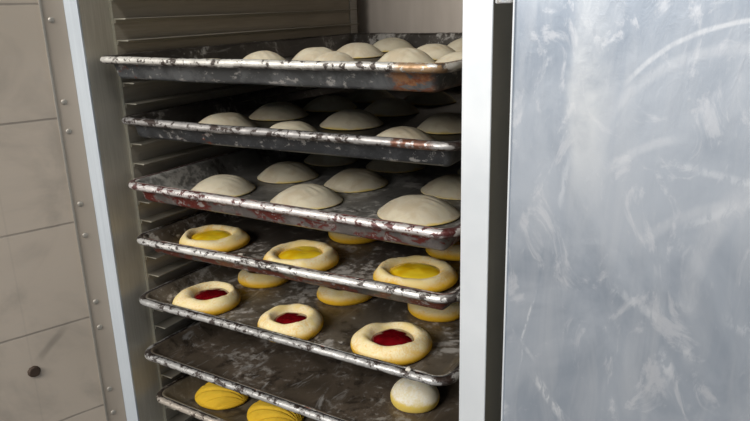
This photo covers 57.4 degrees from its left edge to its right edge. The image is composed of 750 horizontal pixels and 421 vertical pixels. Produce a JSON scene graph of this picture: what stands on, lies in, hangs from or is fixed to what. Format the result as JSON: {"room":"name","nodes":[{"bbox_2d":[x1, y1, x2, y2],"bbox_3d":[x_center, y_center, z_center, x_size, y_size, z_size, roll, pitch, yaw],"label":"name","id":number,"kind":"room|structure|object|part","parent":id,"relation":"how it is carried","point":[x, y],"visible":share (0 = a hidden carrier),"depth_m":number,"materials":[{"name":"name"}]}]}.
{"room":"commercial kitchen","nodes":[
{"label":"commercial kitchen","id":0,"kind":"room"},
{"bbox_2d":[0,0,105,420],"bbox_3d":[-0.988,-0.208,0.349,1.474,2.250,0.090,-15,21,-37],"label":"wall","id":1,"kind":"structure","parent":0,"point":[45,324],"depth_m":0.85,"materials":[{"name":"beige tile"}]},
{"bbox_2d":[27,366,40,376],"bbox_3d":[-0.435,0.206,0.875,0.015,0.016,0.004,-15,21,-38],"label":"bolt","id":2,"kind":"object","parent":1,"relation":"attached to","point":[34,371],"visible":1,"depth_m":0.87,"materials":[{"name":"metal"}]},
{"bbox_2d":[63,4,105,280],"bbox_3d":[0.371,-0.603,1.528,3.600,2.250,0.080,8,19,30],"label":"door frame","id":3,"kind":"structure","parent":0,"point":[63,4],"depth_m":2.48,"materials":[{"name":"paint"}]},
{"bbox_3d":[-0.612,1.019,0.230,3.600,0.050,3.900,8,19,30],"label":"floor","id":4,"kind":"structure","parent":0,"visible":0},
{"bbox_2d":[38,0,749,420],"bbox_3d":[0.293,0.048,0.884,1.173,1.380,0.706,8,19,30],"label":"cabinet","id":5,"kind":"object","parent":4,"relation":"on","point":[605,253],"visible":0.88,"depth_m":0.55,"materials":[{"name":"metal"}]},
{"bbox_3d":[-0.181,-0.033,1.166,0.004,1.300,0.546,8,19,30],"label":"guide plate","id":6,"kind":"part","parent":5,"relation":"part of","materials":[{"name":"metal"}]},
{"bbox_2d":[156,374,316,420],"bbox_3d":[0.029,0.230,1.087,0.471,0.023,0.575,9,20,31],"label":"baking tray","id":7,"kind":"object","parent":5,"relation":"in","point":[179,395],"visible":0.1,"depth_m":0.97,"materials":[{"name":"metal"}]},
{"bbox_2d":[195,382,248,409],"bbox_3d":[-0.223,0.263,0.997,0.081,0.021,0.069,5,18,22],"label":"bun","id":8,"kind":"object","parent":7,"relation":"on","point":[211,396],"visible":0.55,"depth_m":0.98,"materials":[{"name":"yellow food"}]},
{"bbox_2d":[247,400,303,420],"bbox_3d":[-0.139,0.276,0.946,0.085,0.021,0.070,11,21,36],"label":"bun","id":9,"kind":"object","parent":7,"relation":"on","point":[260,410],"visible":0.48,"depth_m":0.93,"materials":[{"name":"yellow food"}]},
{"bbox_2d":[100,32,461,91],"bbox_3d":[0.007,-0.217,0.946,0.471,0.030,0.575,8,19,30],"label":"baking tray","id":10,"kind":"object","parent":5,"relation":"in","point":[190,64],"visible":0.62,"depth_m":0.74,"materials":[{"name":"metal"}]},
{"bbox_2d":[243,51,285,59],"bbox_3d":[-0.152,-0.204,0.925,0.075,0.022,0.069,8,19,30],"label":"bun","id":11,"kind":"object","parent":10,"relation":"on","point":[267,55],"visible":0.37,"depth_m":0.91,"materials":[{"name":"beige food"}]},
{"bbox_2d":[292,47,331,60],"bbox_3d":[-0.084,-0.222,0.977,0.080,0.022,0.076,8,19,30],"label":"bun","id":12,"kind":"object","parent":10,"relation":"on","point":[308,54],"visible":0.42,"depth_m":0.96,"materials":[{"name":"beige food"}]},
{"bbox_2d":[313,51,354,60],"bbox_3d":[-0.054,-0.191,0.871,0.066,0.022,0.070,8,19,30],"label":"bun","id":13,"kind":"object","parent":10,"relation":"on","point":[332,55],"visible":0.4,"depth_m":0.86,"materials":[{"name":"beige food"}]},
{"bbox_2d":[337,43,384,58],"bbox_3d":[-0.027,-0.248,1.059,0.083,0.022,0.081,8,19,30],"label":"bun","id":14,"kind":"object","parent":10,"relation":"on","point":[355,50],"visible":0.74,"depth_m":1.03,"materials":[{"name":"beige food"}]},
{"bbox_2d":[373,38,413,51],"bbox_3d":[0.028,-0.285,1.174,0.083,0.022,0.077,8,19,30],"label":"bun","id":15,"kind":"object","parent":10,"relation":"on","point":[388,44],"visible":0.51,"depth_m":1.15,"materials":[{"name":"beige food"}]},
{"bbox_2d":[378,48,435,62],"bbox_3d":[0.041,-0.205,0.911,0.081,0.022,0.075,8,19,30],"label":"bun","id":16,"kind":"object","parent":10,"relation":"on","point":[404,55],"visible":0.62,"depth_m":0.89,"materials":[{"name":"beige food"}]},
{"bbox_2d":[417,44,455,60],"bbox_3d":[0.084,-0.228,0.981,0.079,0.022,0.073,8,19,30],"label":"bun","id":17,"kind":"object","parent":10,"relation":"on","point":[435,51],"visible":0.52,"depth_m":0.96,"materials":[{"name":"beige food"}]},
{"bbox_2d":[435,51,461,62],"bbox_3d":[0.104,-0.178,0.814,0.080,0.022,0.076,8,19,30],"label":"bun","id":18,"kind":"object","parent":10,"relation":"on","point":[453,56],"visible":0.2,"depth_m":0.80,"materials":[{"name":"beige food"}]},
{"bbox_2d":[447,38,461,51],"bbox_3d":[0.149,-0.270,1.113,0.081,0.022,0.079,8,19,30],"label":"bun","id":19,"kind":"object","parent":10,"relation":"on","point":[456,45],"visible":0.2,"depth_m":1.09,"materials":[{"name":"beige food"}]},
{"bbox_2d":[121,85,461,165],"bbox_3d":[0.015,-0.151,0.992,0.471,0.030,0.575,8,19,28],"label":"baking tray","id":20,"kind":"object","parent":5,"relation":"in","point":[177,123],"visible":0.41,"depth_m":0.82,"materials":[{"name":"metal"}]},
{"bbox_2d":[199,112,257,126],"bbox_3d":[-0.200,-0.119,0.913,0.084,0.022,0.090,8,19,30],"label":"bun","id":21,"kind":"object","parent":20,"relation":"on","point":[228,118],"visible":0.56,"depth_m":0.90,"materials":[{"name":"beige food"}]},
{"bbox_2d":[249,102,308,120],"bbox_3d":[-0.140,-0.148,1.002,0.088,0.022,0.090,8,19,30],"label":"bun","id":22,"kind":"object","parent":20,"relation":"on","point":[274,111],"visible":1,"depth_m":0.98,"materials":[{"name":"beige food"}]},
{"bbox_2d":[270,121,318,131],"bbox_3d":[-0.103,-0.098,0.833,0.080,0.022,0.078,8,19,30],"label":"bun","id":23,"kind":"object","parent":20,"relation":"on","point":[291,125],"visible":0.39,"depth_m":0.82,"materials":[{"name":"beige food"}]},
{"bbox_2d":[302,95,356,111],"bbox_3d":[-0.070,-0.169,1.064,0.084,0.022,0.084,8,19,30],"label":"bun","id":24,"kind":"object","parent":20,"relation":"on","point":[325,103],"visible":0.95,"depth_m":1.04,"materials":[{"name":"beige food"}]},
{"bbox_2d":[320,109,383,129],"bbox_3d":[-0.030,-0.124,0.914,0.086,0.022,0.088,8,19,30],"label":"bun","id":25,"kind":"object","parent":20,"relation":"on","point":[345,119],"visible":1,"depth_m":0.89,"materials":[{"name":"beige food"}]},
{"bbox_2d":[346,89,394,102],"bbox_3d":[-0.009,-0.196,1.150,0.088,0.022,0.084,8,19,30],"label":"bun","id":26,"kind":"object","parent":20,"relation":"on","point":[359,95],"visible":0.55,"depth_m":1.12,"materials":[{"name":"beige food"}]},
{"bbox_2d":[364,98,418,116],"bbox_3d":[0.023,-0.155,1.010,0.087,0.022,0.085,8,19,30],"label":"bun","id":27,"kind":"object","parent":20,"relation":"on","point":[386,107],"visible":0.88,"depth_m":0.98,"materials":[{"name":"beige food"}]},
{"bbox_2d":[377,126,436,140],"bbox_3d":[0.031,-0.083,0.770,0.080,0.021,0.082,8,19,30],"label":"bun","id":28,"kind":"object","parent":20,"relation":"on","point":[401,131],"visible":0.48,"depth_m":0.76,"materials":[{"name":"beige food"}]},
{"bbox_2d":[403,91,455,105],"bbox_3d":[0.086,-0.184,1.102,0.091,0.022,0.080,8,19,30],"label":"bun","id":29,"kind":"object","parent":20,"relation":"on","point":[440,97],"visible":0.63,"depth_m":1.08,"materials":[{"name":"beige food"}]},
{"bbox_2d":[417,112,461,133],"bbox_3d":[0.093,-0.113,0.864,0.078,0.021,0.082,8,19,30],"label":"bun","id":30,"kind":"object","parent":20,"relation":"on","point":[444,122],"visible":0.72,"depth_m":0.84,"materials":[{"name":"beige food"}]},
{"bbox_2d":[128,148,460,250],"bbox_3d":[0.023,-0.069,0.995,0.471,0.033,0.575,8,19,30],"label":"baking tray","id":31,"kind":"object","parent":5,"relation":"in","point":[356,215],"visible":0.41,"depth_m":0.85,"materials":[{"name":"metal"}]},
{"bbox_2d":[191,174,255,196],"bbox_3d":[-0.205,-0.037,0.921,0.088,0.022,0.090,8,19,30],"label":"bun","id":32,"kind":"object","parent":31,"relation":"on","point":[223,184],"visible":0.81,"depth_m":0.90,"materials":[{"name":"beige food"}]},
{"bbox_2d":[257,161,318,183],"bbox_3d":[-0.125,-0.059,0.987,0.089,0.021,0.089,8,19,30],"label":"bun","id":33,"kind":"object","parent":31,"relation":"on","point":[285,172],"visible":1,"depth_m":0.96,"materials":[{"name":"beige food"}]},
{"bbox_2d":[270,184,342,209],"bbox_3d":[-0.085,-0.021,0.858,0.092,0.021,0.088,8,19,30],"label":"bun","id":34,"kind":"object","parent":31,"relation":"on","point":[313,196],"visible":0.86,"depth_m":0.84,"materials":[{"name":"beige food"}]},
{"bbox_2d":[304,154,357,165],"bbox_3d":[-0.070,-0.088,1.080,0.088,0.022,0.084,8,19,30],"label":"bun","id":35,"kind":"object","parent":31,"relation":"on","point":[312,159],"visible":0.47,"depth_m":1.05,"materials":[{"name":"beige food"}]},
{"bbox_2d":[324,168,387,192],"bbox_3d":[-0.026,-0.045,0.930,0.086,0.021,0.094,8,19,30],"label":"bun","id":36,"kind":"object","parent":31,"relation":"on","point":[353,180],"visible":0.97,"depth_m":0.91,"materials":[{"name":"beige food"}]},
{"bbox_2d":[366,160,425,172],"bbox_3d":[0.032,-0.075,1.026,0.092,0.021,0.086,8,19,30],"label":"bun","id":37,"kind":"object","parent":31,"relation":"on","point":[374,165],"visible":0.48,"depth_m":1.00,"materials":[{"name":"beige food"}]},
{"bbox_2d":[377,195,460,225],"bbox_3d":[0.049,-0.005,0.788,0.100,0.023,0.091,8,19,30],"label":"bun","id":38,"kind":"object","parent":31,"relation":"on","point":[425,210],"visible":0.94,"depth_m":0.76,"materials":[{"name":"beige food"}]},
{"bbox_2d":[421,174,460,199],"bbox_3d":[0.106,-0.035,0.882,0.095,0.021,0.089,8,19,30],"label":"bun","id":39,"kind":"object","parent":31,"relation":"on","point":[448,187],"visible":0.62,"depth_m":0.86,"materials":[{"name":"beige food"}]},
{"bbox_2d":[137,210,459,309],"bbox_3d":[0.021,-0.001,1.030,0.471,0.032,0.575,8,19,29],"label":"baking tray","id":40,"kind":"object","parent":5,"relation":"in","point":[357,264],"visible":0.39,"depth_m":0.87,"materials":[{"name":"metal"}]},
{"bbox_2d":[179,224,249,251],"bbox_3d":[-0.221,0.038,0.943,0.099,0.018,0.092,2,17,13],"label":"bun","id":41,"kind":"object","parent":40,"relation":"on","point":[223,238],"visible":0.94,"depth_m":0.93,"materials":[{"name":"beige food"}]},
{"bbox_2d":[263,240,338,270],"bbox_3d":[-0.092,0.057,0.858,0.095,0.019,0.091,4,18,19],"label":"bun","id":42,"kind":"object","parent":40,"relation":"on","point":[310,254],"visible":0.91,"depth_m":0.85,"materials":[{"name":"beige food"}]},
{"bbox_2d":[328,232,376,243],"bbox_3d":[-0.025,0.026,0.955,0.082,0.019,0.083,8,19,30],"label":"bun","id":43,"kind":"object","parent":40,"relation":"on","point":[337,237],"visible":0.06,"depth_m":0.92,"materials":[{"name":"beige food"}]},
{"bbox_2d":[373,255,457,292],"bbox_3d":[0.047,0.072,0.792,0.098,0.018,0.093,13,22,41],"label":"bun","id":44,"kind":"object","parent":40,"relation":"on","point":[428,273],"visible":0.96,"depth_m":0.78,"materials":[{"name":"beige food"}]},
{"bbox_2d":[426,239,460,260],"bbox_3d":[0.107,0.043,0.881,0.081,0.019,0.084,8,19,30],"label":"bun","id":45,"kind":"object","parent":40,"relation":"on","point":[452,253],"visible":0.3,"depth_m":0.85,"materials":[{"name":"beige food"}]},
{"bbox_2d":[139,263,459,385],"bbox_3d":[0.022,0.081,1.038,0.471,0.028,0.575,8,19,30],"label":"baking tray","id":46,"kind":"object","parent":5,"relation":"in","point":[440,366],"visible":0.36,"depth_m":0.87,"materials":[{"name":"metal"}]},
{"bbox_2d":[172,281,240,314],"bbox_3d":[-0.230,0.119,0.936,0.091,0.022,0.090,2,17,13],"label":"bun","id":47,"kind":"object","parent":46,"relation":"on","point":[211,297],"visible":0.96,"depth_m":0.92,"materials":[{"name":"beige food"}]},
{"bbox_2d":[238,270,288,288],"bbox_3d":[-0.166,0.094,1.017,0.080,0.020,0.075,8,19,30],"label":"bun","id":48,"kind":"object","parent":46,"relation":"on","point":[248,279],"visible":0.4,"depth_m":0.99,"materials":[{"name":"beige food"}]},
{"bbox_2d":[258,303,323,342],"bbox_3d":[-0.106,0.138,0.857,0.085,0.022,0.084,8,19,30],"label":"bun","id":49,"kind":"object","parent":46,"relation":"on","point":[297,320],"visible":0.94,"depth_m":0.84,"materials":[{"name":"beige food"}]},
{"bbox_2d":[317,286,372,305],"bbox_3d":[-0.040,0.109,0.951,0.078,0.020,0.081,8,19,30],"label":"bun","id":50,"kind":"object","parent":46,"relation":"on","point":[330,296],"visible":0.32,"depth_m":0.92,"materials":[{"name":"beige food"}]},
{"bbox_2d":[351,322,431,365],"bbox_3d":[0.017,0.152,0.797,0.095,0.022,0.088,6,18,24],"label":"bun","id":51,"kind":"object","parent":46,"relation":"on","point":[400,343],"visible":0.97,"depth_m":0.78,"materials":[{"name":"beige food"}]},
{"bbox_2d":[408,301,459,321],"bbox_3d":[0.083,0.121,0.897,0.079,0.019,0.083,8,19,30],"label":"bun","id":52,"kind":"object","parent":46,"relation":"on","point":[452,312],"visible":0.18,"depth_m":0.86,"materials":[{"name":"beige food"}]},
{"bbox_2d":[144,321,458,420],"bbox_3d":[0.023,0.161,1.057,0.471,0.025,0.575,9,20,31],"label":"baking tray","id":53,"kind":"object","parent":5,"relation":"in","point":[314,386],"visible":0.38,"depth_m":0.90,"materials":[{"name":"metal"}]},
{"bbox_2d":[390,378,439,412],"bbox_3d":[0.049,0.221,0.839,0.061,0.029,0.061,8,19,30],"label":"bun","id":54,"kind":"object","parent":53,"relation":"on","point":[407,395],"visible":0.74,"depth_m":0.82,"materials":[{"name":"white food"}]},
{"bbox_3d":[0.213,-0.086,1.303,0.570,1.300,0.030,8,19,30],"label":"panel","id":55,"kind":"part","parent":5,"relation":"part of","materials":[{"name":"metal"}]},
{"bbox_3d":[0.092,0.117,0.640,0.027,1.300,0.002,8,19,30],"label":"post","id":56,"kind":"part","parent":5,"relation":"part of","materials":[{"name":"metal"}]},
{"bbox_3d":[0.108,0.109,0.667,0.024,1.300,0.064,8,19,30],"label":"post","id":57,"kind":"part","parent":5,"relation":"part of","materials":[{"name":"metal"}]},
{"bbox_3d":[0.373,0.163,0.461,0.588,1.300,0.032,8,19,30],"label":"door","id":58,"kind":"part","parent":5,"relation":"part of","materials":[{"name":"metal"}]}
]}

